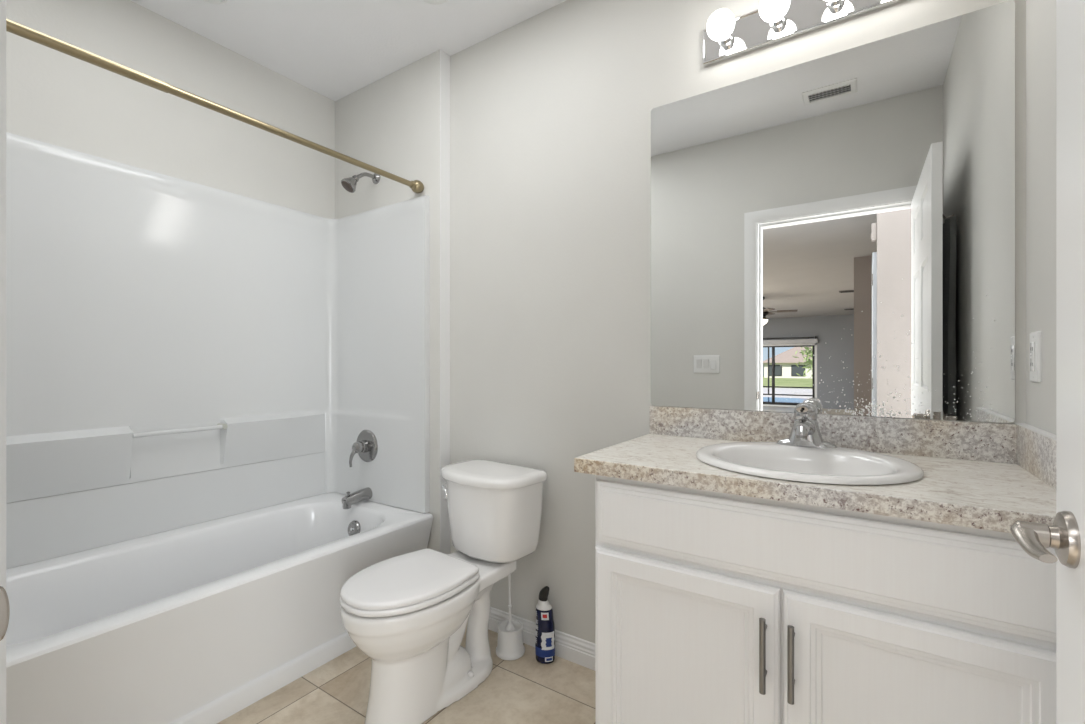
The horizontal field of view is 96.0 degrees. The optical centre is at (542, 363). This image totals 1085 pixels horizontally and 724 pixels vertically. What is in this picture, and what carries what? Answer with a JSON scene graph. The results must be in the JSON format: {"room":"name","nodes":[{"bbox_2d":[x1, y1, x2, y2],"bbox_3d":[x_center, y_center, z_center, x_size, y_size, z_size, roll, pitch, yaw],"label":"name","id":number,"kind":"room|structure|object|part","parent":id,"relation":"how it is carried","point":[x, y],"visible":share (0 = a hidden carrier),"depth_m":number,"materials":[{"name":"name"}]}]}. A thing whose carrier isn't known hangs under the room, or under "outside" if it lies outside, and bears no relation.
{"room":"bathroom","nodes":[
{"label":"bathroom","id":0,"kind":"room"},
{"bbox_2d":[6,0,334,218],"bbox_3d":[-1.631,-0.140,2.057,0.100,2.620,1.731,0,0,34],"label":"wall","id":1,"kind":"structure","parent":0,"point":[54,97],"depth_m":2.04,"materials":[{"name":"white paint"}]},
{"bbox_2d":[131,0,565,100],"bbox_3d":[-0.406,-1.500,1.303,2.976,0.100,1.831,0,0,34],"label":"ceiling","id":2,"kind":"structure","parent":0,"point":[334,49],"depth_m":2.12,"materials":[{"name":"paint"}]},
{"bbox_2d":[203,0,227,3],"bbox_3d":[-1.298,-1.433,1.895,0.132,0.033,0.132,0,0,34],"label":"recessed light","id":3,"kind":"object","parent":2,"relation":"in","point":[208,1],"visible":1,"depth_m":1.92,"materials":[{"name":"white"}]},
{"bbox_2d":[423,0,447,4],"bbox_3d":[-0.426,-1.433,1.898,0.132,0.033,0.132,0,0,34],"label":"recessed light","id":4,"kind":"object","parent":2,"relation":"in","point":[433,2],"visible":1,"depth_m":1.92,"materials":[{"name":"white"}]},
{"bbox_2d":[335,50,439,551],"bbox_3d":[-0.791,-0.140,2.499,0.810,2.620,0.064,0,0,34],"label":"wall","id":5,"kind":"structure","parent":0,"point":[391,124],"depth_m":2.38,"materials":[{"name":"white paint"}]},
{"bbox_2d":[6,18,423,192],"bbox_3d":[-1.001,-0.834,1.677,0.060,0.060,1.538,0,0,34],"label":"shower rod","id":6,"kind":"object","parent":5,"relation":"attached to","point":[417,186],"visible":1,"depth_m":1.48,"materials":[{"name":"gold metal"}]},
{"bbox_2d":[341,172,379,192],"bbox_3d":[-0.909,-0.910,2.427,0.080,0.140,0.189,0,0,34],"label":"showerhead","id":7,"kind":"object","parent":5,"relation":"attached to","point":[349,184],"visible":0.98,"depth_m":2.39,"materials":[{"name":"silver metal"}]},
{"bbox_3d":[-0.885,-0.934,2.449,0.023,0.055,0.125,0,0,34],"label":"arm","id":8,"kind":"part","parent":7,"relation":"part of","materials":[{"name":"silver metal"}]},
{"bbox_2d":[440,49,449,553],"bbox_3d":[-0.454,-0.140,2.275,0.002,2.620,0.062,0,0,34],"label":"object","id":9,"kind":"structure","parent":5,"relation":"attached to","point":[444,58],"depth_m":2.27,"materials":[{"name":"white paint"}]},
{"bbox_2d":[217,623,594,723],"bbox_3d":[-3.961,1.210,-3.252,7.400,0.080,13.400,0,0,34],"label":"floor","id":10,"kind":"structure","parent":0,"point":[523,690],"depth_m":1.71,"materials":[{"name":"beige tile"}]},
{"bbox_2d":[6,493,432,723],"bbox_3d":[-1.244,0.931,1.837,0.765,0.477,1.520,0,0,34],"label":"bathtub","id":11,"kind":"object","parent":10,"relation":"on","point":[200,623],"visible":0.86,"depth_m":1.67,"materials":[{"name":"white ceramic"}]},
{"bbox_2d":[6,132,428,568],"bbox_3d":[-1.262,-0.046,1.851,0.741,1.478,1.536,0,0,34],"label":"tub surround","id":12,"kind":"object","parent":11,"relation":"on","point":[180,353],"visible":0.99,"depth_m":2.08,"materials":[{"name":"white plastic"}]},
{"bbox_2d":[342,487,371,508],"bbox_3d":[-0.921,0.661,2.418,0.060,0.078,0.144,0,0,34],"label":"tub spout","id":13,"kind":"object","parent":12,"relation":"attached to","point":[366,493],"visible":1,"depth_m":2.39,"materials":[{"name":"silver metal"}]},
{"bbox_2d":[349,430,377,466],"bbox_3d":[-0.914,0.423,2.446,0.164,0.179,0.094,0,0,34],"label":"shower valve","id":14,"kind":"object","parent":12,"relation":"attached to","point":[366,446],"visible":1,"depth_m":2.44,"materials":[{"name":"silver metal"}]},
{"bbox_3d":[-0.927,0.450,2.431,0.063,0.126,0.053,0,0,34],"label":"valve lever","id":15,"kind":"part","parent":14,"relation":"part of","materials":[{"name":"silver metal"}]},
{"bbox_3d":[-0.910,0.799,2.361,0.080,0.081,0.037,0,0,34],"label":"overflow plate","id":16,"kind":"part","parent":11,"relation":"part of","materials":[{"name":"silver metal"}]},
{"bbox_2d":[340,459,546,723],"bbox_3d":[-0.362,0.820,1.774,0.428,0.799,0.748,0,0,39],"label":"toilet","id":17,"kind":"object","parent":10,"relation":"on","point":[409,613],"visible":1,"depth_m":1.68,"materials":[{"name":"white ceramic"}]},
{"bbox_3d":[-0.462,0.744,1.649,0.349,0.018,0.428,0,0,39],"label":"seat","id":18,"kind":"part","parent":17,"relation":"part of","materials":[{"name":"white plastic"}]},
{"bbox_3d":[-0.461,0.721,1.649,0.345,0.022,0.424,0,0,39],"label":"seat lid","id":19,"kind":"part","parent":17,"relation":"part of","materials":[{"name":"white plastic"}]},
{"bbox_3d":[-0.392,0.990,1.735,0.354,0.458,0.650,0,0,39],"label":"bowl","id":20,"kind":"part","parent":17,"relation":"part of","materials":[{"name":"white ceramic"}]},
{"bbox_3d":[-0.388,0.506,1.948,0.034,0.053,0.070,0,0,1],"label":"flush lever","id":21,"kind":"part","parent":17,"relation":"part of","materials":[{"name":"silver metal"}]},
{"bbox_3d":[-0.218,0.439,1.953,0.428,0.038,0.289,0,0,39],"label":"tank lid","id":22,"kind":"part","parent":17,"relation":"part of","materials":[{"name":"white ceramic"}]},
{"bbox_3d":[-0.216,0.603,1.957,0.398,0.294,0.268,0,0,39],"label":"tank","id":23,"kind":"part","parent":17,"relation":"part of","materials":[{"name":"white ceramic"}]},
{"bbox_2d":[496,575,524,660],"bbox_3d":[-0.131,0.978,1.981,0.118,0.384,0.118,0,0,34],"label":"toilet brush","id":24,"kind":"object","parent":10,"relation":"on","point":[510,646],"visible":0.95,"depth_m":1.95,"materials":[{"name":"white plastic"}]},
{"bbox_3d":[-0.131,0.931,1.981,0.044,0.291,0.044,0,0,34],"label":"handle","id":25,"kind":"part","parent":24,"relation":"part of","materials":[{"name":"white plastic"}]},
{"bbox_2d":[535,586,554,663],"bbox_3d":[0.011,1.021,1.928,0.076,0.294,0.062,0,0,34],"label":"bottle","id":26,"kind":"object","parent":10,"relation":"on","point":[545,627],"visible":1,"depth_m":1.91,"materials":[{"name":"blue plastic"}]},
{"bbox_2d":[595,475,1055,723],"bbox_3d":[0.652,0.729,1.226,0.924,0.883,0.581,0,0,34],"label":"vanity cabinet","id":27,"kind":"object","parent":10,"relation":"on","point":[711,607],"visible":0.86,"depth_m":1.00,"materials":[{"name":"white wood"}]},
{"bbox_3d":[0.321,0.766,1.156,0.438,0.578,0.020,0,0,34],"label":"door","id":28,"kind":"part","parent":27,"relation":"part of","materials":[{"name":"white wood"}]},
{"bbox_3d":[0.457,0.607,1.015,0.012,0.153,0.012,0,0,34],"label":"bar handle","id":29,"kind":"part","parent":27,"relation":"part of","materials":[{"name":"silver metal"}]},
{"bbox_3d":[0.501,0.607,0.985,0.012,0.153,0.012,0,0,34],"label":"bar handle","id":30,"kind":"part","parent":27,"relation":"part of","materials":[{"name":"silver metal"}]},
{"bbox_2d":[574,406,1055,532],"bbox_3d":[0.642,0.217,1.252,0.973,0.138,0.552,0,0,34],"label":"countertop","id":31,"kind":"structure","parent":27,"relation":"on","point":[979,475],"depth_m":1.18,"materials":[{"name":"stone"}]},
{"bbox_2d":[776,402,836,448],"bbox_3d":[0.724,0.172,1.381,0.156,0.125,0.140,0,0,-28],"label":"sink faucet","id":32,"kind":"object","parent":31,"relation":"on","point":[805,432],"visible":1,"depth_m":1.36,"materials":[{"name":"silver metal"}]},
{"bbox_3d":[0.727,0.190,1.357,0.098,0.080,0.152,0,0,34],"label":"spout","id":33,"kind":"part","parent":32,"relation":"part of","materials":[{"name":"silver metal"}]},
{"bbox_3d":[0.737,0.133,1.373,0.060,0.047,0.120,0,0,34],"label":"lever","id":34,"kind":"part","parent":32,"relation":"part of","materials":[{"name":"silver metal"}]},
{"bbox_3d":[0.753,0.223,1.397,0.154,0.024,0.052,0,0,34],"label":"plate","id":35,"kind":"part","parent":32,"relation":"part of","materials":[{"name":"silver metal"}]},
{"bbox_2d":[696,442,923,484],"bbox_3d":[0.649,0.314,1.235,0.498,0.164,0.486,0,0,34],"label":"sink","id":36,"kind":"object","parent":31,"relation":"in","point":[839,465],"visible":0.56,"depth_m":1.27,"materials":[{"name":"white ceramic"}]},
{"bbox_3d":[0.506,0.383,1.032,0.878,0.158,0.020,0,0,34],"label":"false drawer","id":37,"kind":"part","parent":27,"relation":"part of","materials":[{"name":"white wood"}]},
{"bbox_3d":[0.690,0.766,0.910,0.438,0.578,0.020,0,0,34],"label":"door","id":38,"kind":"part","parent":27,"relation":"part of","materials":[{"name":"white wood"}]},
{"bbox_2d":[496,619,524,660],"bbox_3d":[-0.131,1.115,1.981,0.118,0.110,0.118,0,0,34],"label":"pot","id":39,"kind":"object","parent":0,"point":[510,646],"depth_m":1.94,"materials":[{"name":"white plastic"}]},
{"bbox_2d":[450,0,1025,642],"bbox_3d":[0.073,-0.140,2.024,2.976,2.620,0.100,0,0,34],"label":"wall","id":40,"kind":"structure","parent":0,"point":[550,112],"depth_m":1.94,"materials":[{"name":"white paint"}]},
{"bbox_2d":[488,607,594,670],"bbox_3d":[-0.007,1.123,2.008,1.042,0.095,0.014,0,0,34],"label":"baseboard","id":41,"kind":"structure","parent":40,"relation":"attached to","point":[571,648],"depth_m":1.95,"materials":[{"name":"white wood"}]},
{"bbox_2d":[703,0,904,66],"bbox_3d":[0.763,-1.060,1.421,0.612,0.115,0.139,0,0,34],"label":"vanity light","id":42,"kind":"object","parent":40,"relation":"attached to","point":[725,37],"visible":1,"depth_m":1.49,"materials":[{"name":"white"}]},
{"bbox_2d":[707,9,734,46],"bbox_3d":[0.567,-1.058,1.541,0.083,0.083,0.122,0,0,34],"label":"bulb","id":43,"kind":"object","parent":42,"relation":"attached to","point":[721,24],"depth_m":1.51,"materials":[{"name":"white glass"}]},
{"bbox_2d":[759,0,789,28],"bbox_3d":[0.694,-1.058,1.456,0.083,0.083,0.122,0,0,34],"label":"bulb","id":44,"kind":"object","parent":42,"relation":"attached to","point":[773,14],"depth_m":1.44,"materials":[{"name":"white glass"}]},
{"bbox_2d":[825,0,844,8],"bbox_3d":[0.822,-1.058,1.372,0.083,0.083,0.122,0,0,34],"label":"bulb","id":45,"kind":"object","parent":42,"relation":"attached to","point":[829,4],"depth_m":1.41,"materials":[{"name":"white glass"}]},
{"bbox_2d":[651,0,1014,422],"bbox_3d":[0.785,-0.381,1.486,0.953,1.064,0.006,0,0,34],"label":"vanity mirror","id":46,"kind":"object","parent":40,"relation":"attached to","point":[834,233],"visible":1,"depth_m":1.41,"materials":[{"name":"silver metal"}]},
{"bbox_2d":[650,406,1016,463],"bbox_3d":[0.782,0.199,1.480,0.953,0.098,0.018,0,0,34],"label":"backsplash","id":47,"kind":"structure","parent":40,"relation":"attached to","point":[975,441],"depth_m":1.38,"materials":[{"name":"stone"}]},
{"bbox_2d":[1026,0,1055,434],"bbox_3d":[0.764,-0.140,0.465,0.100,2.620,1.731,0,0,34],"label":"wall","id":48,"kind":"structure","parent":0,"point":[1040,14],"depth_m":1.11,"materials":[{"name":"white paint"}]},
{"bbox_2d":[1030,331,1041,382],"bbox_3d":[1.143,-0.017,1.135,0.011,0.117,0.070,0,0,34],"label":"wall outlet","id":49,"kind":"object","parent":48,"relation":"attached to","point":[1035,337],"visible":1,"depth_m":1.11,"materials":[{"name":"white plastic"}]},
{"bbox_2d":[1030,342,1034,370],"bbox_3d":[1.141,-0.017,1.137,0.004,0.067,0.033,0,0,34],"label":"receptacle","id":50,"kind":"object","parent":49,"relation":"attached to","point":[1032,344],"depth_m":1.13,"materials":[{"name":"grey plastic"}]},
{"bbox_3d":[-0.877,-0.140,0.594,2.776,2.620,0.129,0,0,34],"label":"wall","id":51,"kind":"structure","parent":0,"visible":0},
{"bbox_2d":[0,0,5,723],"bbox_3d":[-0.092,0.113,0.161,0.949,2.115,0.019,0,0,34],"label":"trim","id":52,"kind":"structure","parent":51,"relation":"attached to","point":[2,2],"depth_m":0.40,"materials":[{"name":"white"}]},
{"bbox_2d":[0,586,9,640],"bbox_3d":[-0.433,0.195,0.367,0.003,0.046,0.044,0,0,34],"label":"strike plate","id":53,"kind":"object","parent":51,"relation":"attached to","point":[4,601],"visible":1,"depth_m":0.38,"materials":[{"name":"silver metal"}]},
{"bbox_2d":[1010,0,1084,723],"bbox_3d":[0.456,0.149,0.288,0.146,2.018,0.850,0,0,34],"label":"bathroom door","id":54,"kind":"structure","parent":51,"relation":"in","point":[1066,535],"depth_m":0.60,"materials":[{"name":"white wood"}]},
{"bbox_3d":[0.591,0.214,0.591,0.028,0.026,0.090,0,0,34],"label":"lever","id":55,"kind":"part","parent":54,"relation":"part of","materials":[{"name":"silver metal"}]},
{"bbox_3d":[0.625,0.214,0.610,0.050,0.067,0.067,0,0,34],"label":"lever handle","id":56,"kind":"part","parent":54,"relation":"part of","materials":[{"name":"silver metal"}]}
]}

